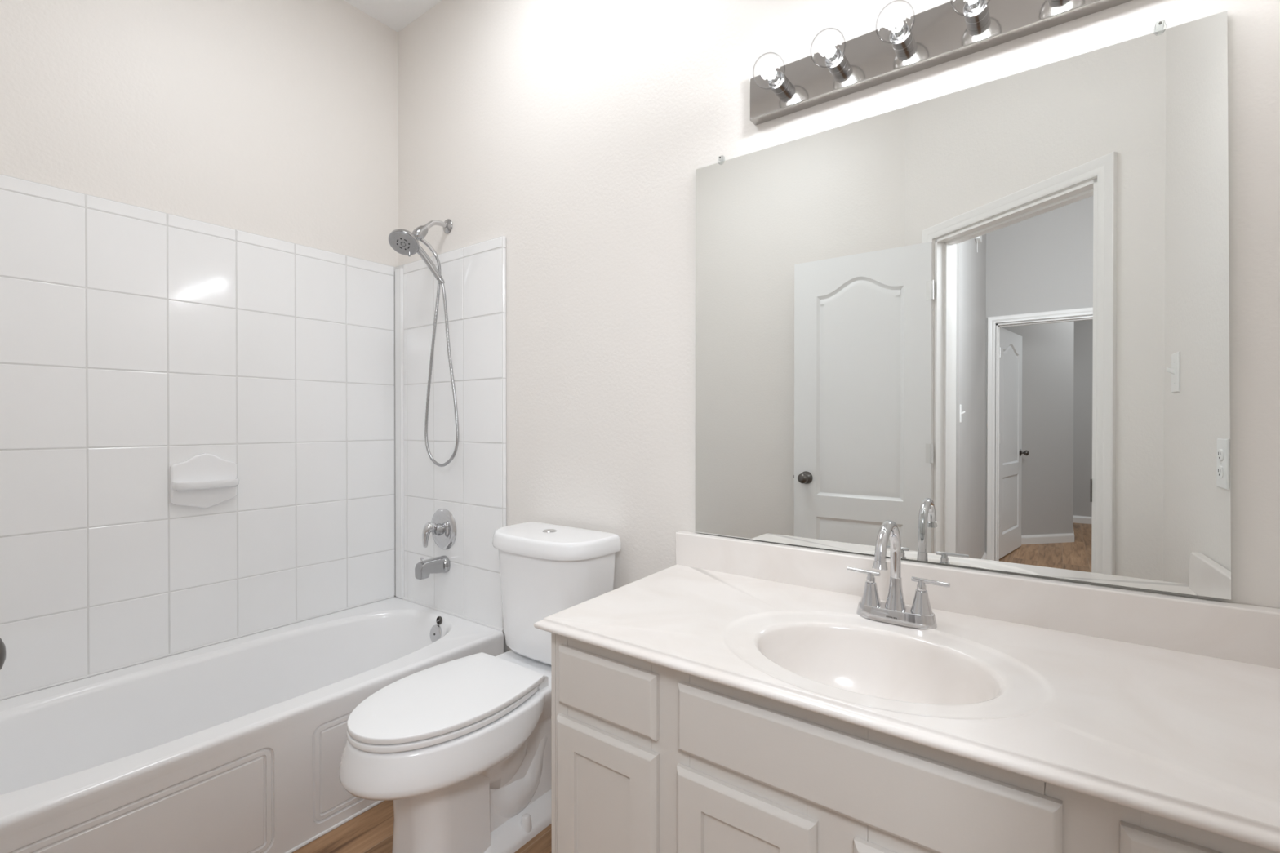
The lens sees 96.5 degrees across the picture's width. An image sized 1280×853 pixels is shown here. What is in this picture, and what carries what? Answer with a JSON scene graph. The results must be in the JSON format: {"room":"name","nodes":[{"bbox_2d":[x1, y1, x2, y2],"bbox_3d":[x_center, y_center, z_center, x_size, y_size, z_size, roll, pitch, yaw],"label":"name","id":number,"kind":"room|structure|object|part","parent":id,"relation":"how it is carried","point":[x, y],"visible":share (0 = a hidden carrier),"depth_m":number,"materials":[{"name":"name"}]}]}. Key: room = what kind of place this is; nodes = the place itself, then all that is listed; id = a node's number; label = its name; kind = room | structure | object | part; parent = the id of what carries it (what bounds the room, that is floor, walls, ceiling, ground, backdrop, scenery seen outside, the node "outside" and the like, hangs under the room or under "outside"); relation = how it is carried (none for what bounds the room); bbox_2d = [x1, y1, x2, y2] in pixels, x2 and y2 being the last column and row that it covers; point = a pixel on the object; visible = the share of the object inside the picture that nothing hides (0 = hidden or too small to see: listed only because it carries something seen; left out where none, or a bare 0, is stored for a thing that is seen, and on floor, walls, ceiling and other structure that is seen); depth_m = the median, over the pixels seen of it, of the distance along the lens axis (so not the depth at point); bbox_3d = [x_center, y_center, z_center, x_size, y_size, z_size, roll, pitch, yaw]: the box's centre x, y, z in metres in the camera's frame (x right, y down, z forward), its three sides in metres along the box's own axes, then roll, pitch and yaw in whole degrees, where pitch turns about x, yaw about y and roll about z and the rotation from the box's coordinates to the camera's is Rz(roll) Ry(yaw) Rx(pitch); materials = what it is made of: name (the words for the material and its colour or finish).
{"room":"bathroom","nodes":[
{"label":"bathroom","id":0,"kind":"room"},
{"bbox_2d":[0,0,398,700],"bbox_3d":[-1.631,-0.322,2.058,0.110,3.020,1.780,0,0,36],"label":"wall","id":1,"kind":"structure","parent":0,"point":[199,198],"depth_m":2.02,"materials":[{"name":"white tile"}]},
{"bbox_2d":[169,453,239,508],"bbox_3d":[-1.544,0.196,2.037,0.062,0.198,0.196,0,0,36],"label":"soap dish","id":2,"kind":"object","parent":1,"relation":"attached to","point":[203,481],"visible":1,"depth_m":2.03,"materials":[{"name":"white ceramic"}]},
{"bbox_2d":[171,478,239,491],"bbox_3d":[-1.541,0.207,2.035,0.057,0.030,0.196,0,0,36],"label":"tray","id":3,"kind":"object","parent":2,"relation":"on","point":[177,484],"depth_m":2.02,"materials":[{"name":"white ceramic"}]},
{"bbox_2d":[343,0,441,31],"bbox_3d":[-1.441,-1.835,-1.595,4.900,0.050,7.600,0,0,36],"label":"ceiling","id":4,"kind":"structure","parent":0,"point":[396,15],"depth_m":2.51,"materials":[{"name":"white paint"}]},
{"bbox_2d":[293,800,551,852],"bbox_3d":[-1.441,1.235,-1.576,4.900,0.050,7.600,0,0,36],"label":"floor","id":5,"kind":"structure","parent":0,"point":[371,831],"depth_m":1.65,"materials":[{"name":"brown wood"}]},
{"bbox_2d":[0,596,503,852],"bbox_3d":[-1.285,0.990,1.803,0.757,0.405,1.549,0,0,36],"label":"bathtub","id":6,"kind":"object","parent":5,"relation":"on","point":[237,745],"visible":0.83,"depth_m":1.66,"materials":[{"name":"white ceramic"}]},
{"bbox_3d":[-0.835,0.851,2.342,0.073,0.072,0.026,0,0,36],"label":"overflow plate","id":7,"kind":"part","parent":6,"relation":"part of","materials":[{"name":"silver metal"}]},
{"bbox_2d":[338,521,621,852],"bbox_3d":[-0.461,0.768,1.670,0.438,0.844,0.791,0,0,36],"label":"toilet","id":8,"kind":"object","parent":5,"relation":"on","point":[460,748],"visible":0.91,"depth_m":1.56,"materials":[{"name":"white ceramic"}]},
{"bbox_3d":[-0.530,0.900,1.577,0.402,0.260,0.558,0,0,36],"label":"bowl","id":9,"kind":"part","parent":8,"relation":"part of","materials":[{"name":"white ceramic"}]},
{"bbox_3d":[-0.546,0.758,1.555,0.359,0.016,0.472,0,0,36],"label":"seat","id":10,"kind":"part","parent":8,"relation":"part of","materials":[{"name":"white plastic"}]},
{"bbox_3d":[-0.538,0.737,1.565,0.357,0.019,0.495,0,0,36],"label":"seat lid","id":11,"kind":"part","parent":8,"relation":"part of","materials":[{"name":"white plastic"}]},
{"bbox_3d":[-0.298,0.571,1.892,0.408,0.364,0.218,0,0,36],"label":"tank","id":12,"kind":"part","parent":8,"relation":"part of","materials":[{"name":"white ceramic"}]},
{"bbox_3d":[-0.301,0.376,1.887,0.438,0.053,0.248,0,0,36],"label":"tank lid","id":13,"kind":"part","parent":8,"relation":"part of","materials":[{"name":"white ceramic"}]},
{"bbox_2d":[551,632,1277,852],"bbox_3d":[0.466,0.817,1.141,1.244,0.752,0.592,0,0,36],"label":"vanity cabinet","id":14,"kind":"object","parent":5,"relation":"on","point":[647,757],"visible":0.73,"depth_m":0.97,"materials":[{"name":"white paint"}]},
{"bbox_3d":[-0.075,0.858,1.181,0.265,0.446,0.018,0,0,36],"label":"door","id":15,"kind":"part","parent":14,"relation":"part of","materials":[{"name":"white paint"}]},
{"bbox_3d":[-0.073,0.544,1.178,0.259,0.126,0.018,0,0,36],"label":"drawer","id":16,"kind":"part","parent":14,"relation":"part of","materials":[{"name":"white paint"}]},
{"bbox_3d":[0.176,0.860,0.998,0.265,0.444,0.018,0,0,36],"label":"door","id":17,"kind":"part","parent":14,"relation":"part of","materials":[{"name":"white paint"}]},
{"bbox_3d":[0.437,0.862,0.807,0.263,0.444,0.018,0,0,36],"label":"door","id":18,"kind":"part","parent":14,"relation":"part of","materials":[{"name":"white paint"}]},
{"bbox_2d":[533,530,1279,852],"bbox_3d":[0.450,0.455,1.133,1.277,0.262,0.622,0,0,36],"label":"countertop","id":19,"kind":"structure","parent":14,"relation":"on","point":[1166,706],"depth_m":1.04,"materials":[{"name":"stone"}]},
{"bbox_2d":[753,622,1005,704],"bbox_3d":[0.422,0.506,1.058,0.432,0.160,0.320,0,0,36],"label":"basin","id":20,"kind":"object","parent":19,"relation":"in","point":[883,664],"depth_m":1.16,"materials":[{"name":"white ceramic"}]},
{"bbox_2d":[847,520,950,629],"bbox_3d":[0.522,0.307,1.226,0.185,0.226,0.180,0,0,-20],"label":"faucet","id":21,"kind":"object","parent":19,"relation":"on","point":[894,611],"visible":1,"depth_m":1.22,"materials":[{"name":"silver metal"}]},
{"bbox_3d":[0.500,0.325,1.279,0.072,0.010,0.009,0,0,41],"label":"lever","id":22,"kind":"part","parent":21,"relation":"part of","materials":[{"name":"silver metal"}]},
{"bbox_3d":[0.513,0.359,1.269,0.043,0.068,0.043,0,0,36],"label":"handle","id":23,"kind":"part","parent":21,"relation":"part of","materials":[{"name":"silver metal"}]},
{"bbox_3d":[0.513,0.263,1.182,0.029,0.137,0.161,0,0,36],"label":"spout","id":24,"kind":"part","parent":21,"relation":"part of","materials":[{"name":"silver metal"}]},
{"bbox_3d":[0.554,0.359,1.238,0.043,0.067,0.043,0,0,36],"label":"spout","id":25,"kind":"part","parent":21,"relation":"part of","materials":[{"name":"silver metal"}]},
{"bbox_3d":[0.554,0.406,1.239,0.162,0.028,0.059,0,0,36],"label":"plate","id":26,"kind":"part","parent":21,"relation":"part of","materials":[{"name":"silver metal"}]},
{"bbox_3d":[0.595,0.359,1.208,0.043,0.068,0.043,0,0,36],"label":"handle","id":27,"kind":"part","parent":21,"relation":"part of","materials":[{"name":"silver metal"}]},
{"bbox_3d":[0.608,0.326,1.197,0.074,0.010,0.009,0,0,41],"label":"lever","id":28,"kind":"part","parent":21,"relation":"part of","materials":[{"name":"silver metal"}]},
{"bbox_3d":[0.672,0.548,0.633,0.214,0.124,0.018,0,0,36],"label":"drawer","id":29,"kind":"part","parent":14,"relation":"part of","materials":[{"name":"white paint"}]},
{"bbox_2d":[394,0,1279,653],"bbox_3d":[0.074,-0.321,1.835,2.926,3.020,0.130,0,0,36],"label":"wall","id":30,"kind":"structure","parent":0,"point":[562,144],"depth_m":1.93,"materials":[{"name":"white paint"}]},
{"bbox_3d":[-1.108,0.032,2.627,0.062,1.512,0.012,0,0,36],"label":"corner trim","id":31,"kind":"part","parent":30,"relation":"part of","materials":[{"name":"white tile"}]},
{"bbox_2d":[412,218,452,240],"bbox_3d":[-0.868,-0.822,2.373,0.061,0.126,0.164,0,0,36],"label":"shower arm","id":32,"kind":"object","parent":30,"relation":"attached to","point":[420,232],"visible":0.97,"depth_m":2.36,"materials":[{"name":"silver metal"}]},
{"bbox_2d":[388,228,459,466],"bbox_3d":[-0.867,-0.306,2.286,0.235,0.946,0.196,0,0,36],"label":"shower","id":33,"kind":"object","parent":32,"relation":"attached to","point":[402,241],"visible":1,"depth_m":2.32,"materials":[{"name":"silver metal"}]},
{"bbox_3d":[-0.868,-0.674,2.329,0.117,0.145,0.029,0,0,-19],"label":"handle","id":34,"kind":"part","parent":33,"relation":"part of","materials":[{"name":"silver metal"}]},
{"bbox_2d":[414,555,450,579],"bbox_3d":[-0.868,0.580,2.379,0.073,0.087,0.129,0,0,36],"label":"tub spout","id":35,"kind":"object","parent":30,"relation":"attached to","point":[423,569],"visible":1,"depth_m":2.35,"materials":[{"name":"silver metal"}]},
{"bbox_2d":[422,508,456,549],"bbox_3d":[-0.864,0.437,2.394,0.175,0.175,0.099,0,0,36],"label":"shower valve","id":36,"kind":"object","parent":30,"relation":"attached to","point":[442,526],"visible":1,"depth_m":2.40,"materials":[{"name":"silver metal"}]},
{"bbox_3d":[-0.874,0.450,2.381,0.042,0.104,0.066,0,0,36],"label":"lever","id":37,"kind":"part","parent":36,"relation":"part of","materials":[{"name":"silver metal"}]},
{"bbox_2d":[750,0,1132,125],"bbox_3d":[0.679,-0.901,1.297,0.936,0.114,0.077,0,0,36],"label":"vanity light bar","id":38,"kind":"object","parent":30,"relation":"attached to","point":[939,34],"visible":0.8,"depth_m":1.33,"materials":[{"name":"silver metal"}]},
{"bbox_2d":[752,53,785,88],"bbox_3d":[0.328,-0.902,1.451,0.080,0.080,0.087,0,0,36],"label":"globe bulb","id":39,"kind":"object","parent":38,"relation":"attached to","point":[775,78],"visible":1,"depth_m":1.46,"materials":[{"name":"clear glass"}]},
{"bbox_2d":[768,71,790,95],"bbox_3d":[0.366,-0.902,1.502,0.045,0.045,0.040,0,0,36],"label":"socket","id":40,"kind":"object","parent":38,"relation":"attached to","point":[783,88],"depth_m":1.50,"materials":[{"name":"silver metal"}]},
{"bbox_2d":[811,28,845,67],"bbox_3d":[0.449,-0.901,1.363,0.080,0.080,0.087,0,0,36],"label":"globe bulb","id":41,"kind":"object","parent":38,"relation":"attached to","point":[833,56],"visible":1,"depth_m":1.37,"materials":[{"name":"clear glass"}]},
{"bbox_2d":[825,48,848,75],"bbox_3d":[0.486,-0.901,1.414,0.045,0.045,0.040,0,0,36],"label":"socket","id":42,"kind":"object","parent":38,"relation":"attached to","point":[841,68],"depth_m":1.41,"materials":[{"name":"silver metal"}]},
{"bbox_2d":[876,0,915,43],"bbox_3d":[0.570,-0.901,1.274,0.080,0.080,0.087,0,0,36],"label":"globe bulb","id":43,"kind":"object","parent":38,"relation":"attached to","point":[900,31],"visible":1,"depth_m":1.28,"materials":[{"name":"clear glass"}]},
{"bbox_2d":[889,23,913,53],"bbox_3d":[0.607,-0.901,1.325,0.045,0.045,0.040,0,0,36],"label":"socket","id":44,"kind":"object","parent":38,"relation":"attached to","point":[904,45],"depth_m":1.32,"materials":[{"name":"silver metal"}]},
{"bbox_2d":[950,0,984,15],"bbox_3d":[0.691,-0.900,1.186,0.080,0.080,0.087,0,0,36],"label":"globe bulb","id":45,"kind":"object","parent":38,"relation":"attached to","point":[973,6],"visible":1,"depth_m":1.21,"materials":[{"name":"clear glass"}]},
{"bbox_2d":[963,0,988,26],"bbox_3d":[0.728,-0.900,1.237,0.045,0.045,0.040,0,0,36],"label":"socket","id":46,"kind":"object","parent":38,"relation":"attached to","point":[980,18],"depth_m":1.23,"materials":[{"name":"silver metal"}]},
{"bbox_2d":[695,10,1231,599],"bbox_3d":[0.626,-0.223,1.379,1.132,1.084,0.012,0,0,36],"label":"wall mirror","id":47,"kind":"object","parent":30,"relation":"attached to","point":[988,322],"visible":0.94,"depth_m":1.26,"materials":[{"name":"clear glass"}]},
{"bbox_2d":[1155,21,1166,28],"bbox_3d":[0.999,-0.766,1.099,0.017,0.024,0.020,0,0,36],"label":"mirror clip","id":48,"kind":"object","parent":47,"relation":"attached to","point":[1160,22],"visible":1,"depth_m":1.09,"materials":[{"name":"clear plastic"}]},
{"bbox_2d":[675,530,1279,668],"bbox_3d":[0.627,0.370,1.365,1.261,0.097,0.038,0,0,36],"label":"backsplash","id":49,"kind":"structure","parent":30,"relation":"attached to","point":[1224,630],"depth_m":1.20,"materials":[{"name":"stone"}]},
{"bbox_3d":[-0.003,-0.311,0.225,0.945,3.020,0.726,0,0,36],"label":"wall","id":50,"kind":"structure","parent":0,"visible":0},
{"bbox_2d":[0,637,5,670],"bbox_3d":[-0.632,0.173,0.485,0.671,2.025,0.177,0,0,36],"label":"door knob","id":51,"kind":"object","parent":50,"relation":"in","point":[2,647],"depth_m":0.70,"materials":[{"name":"metal"}]}
]}

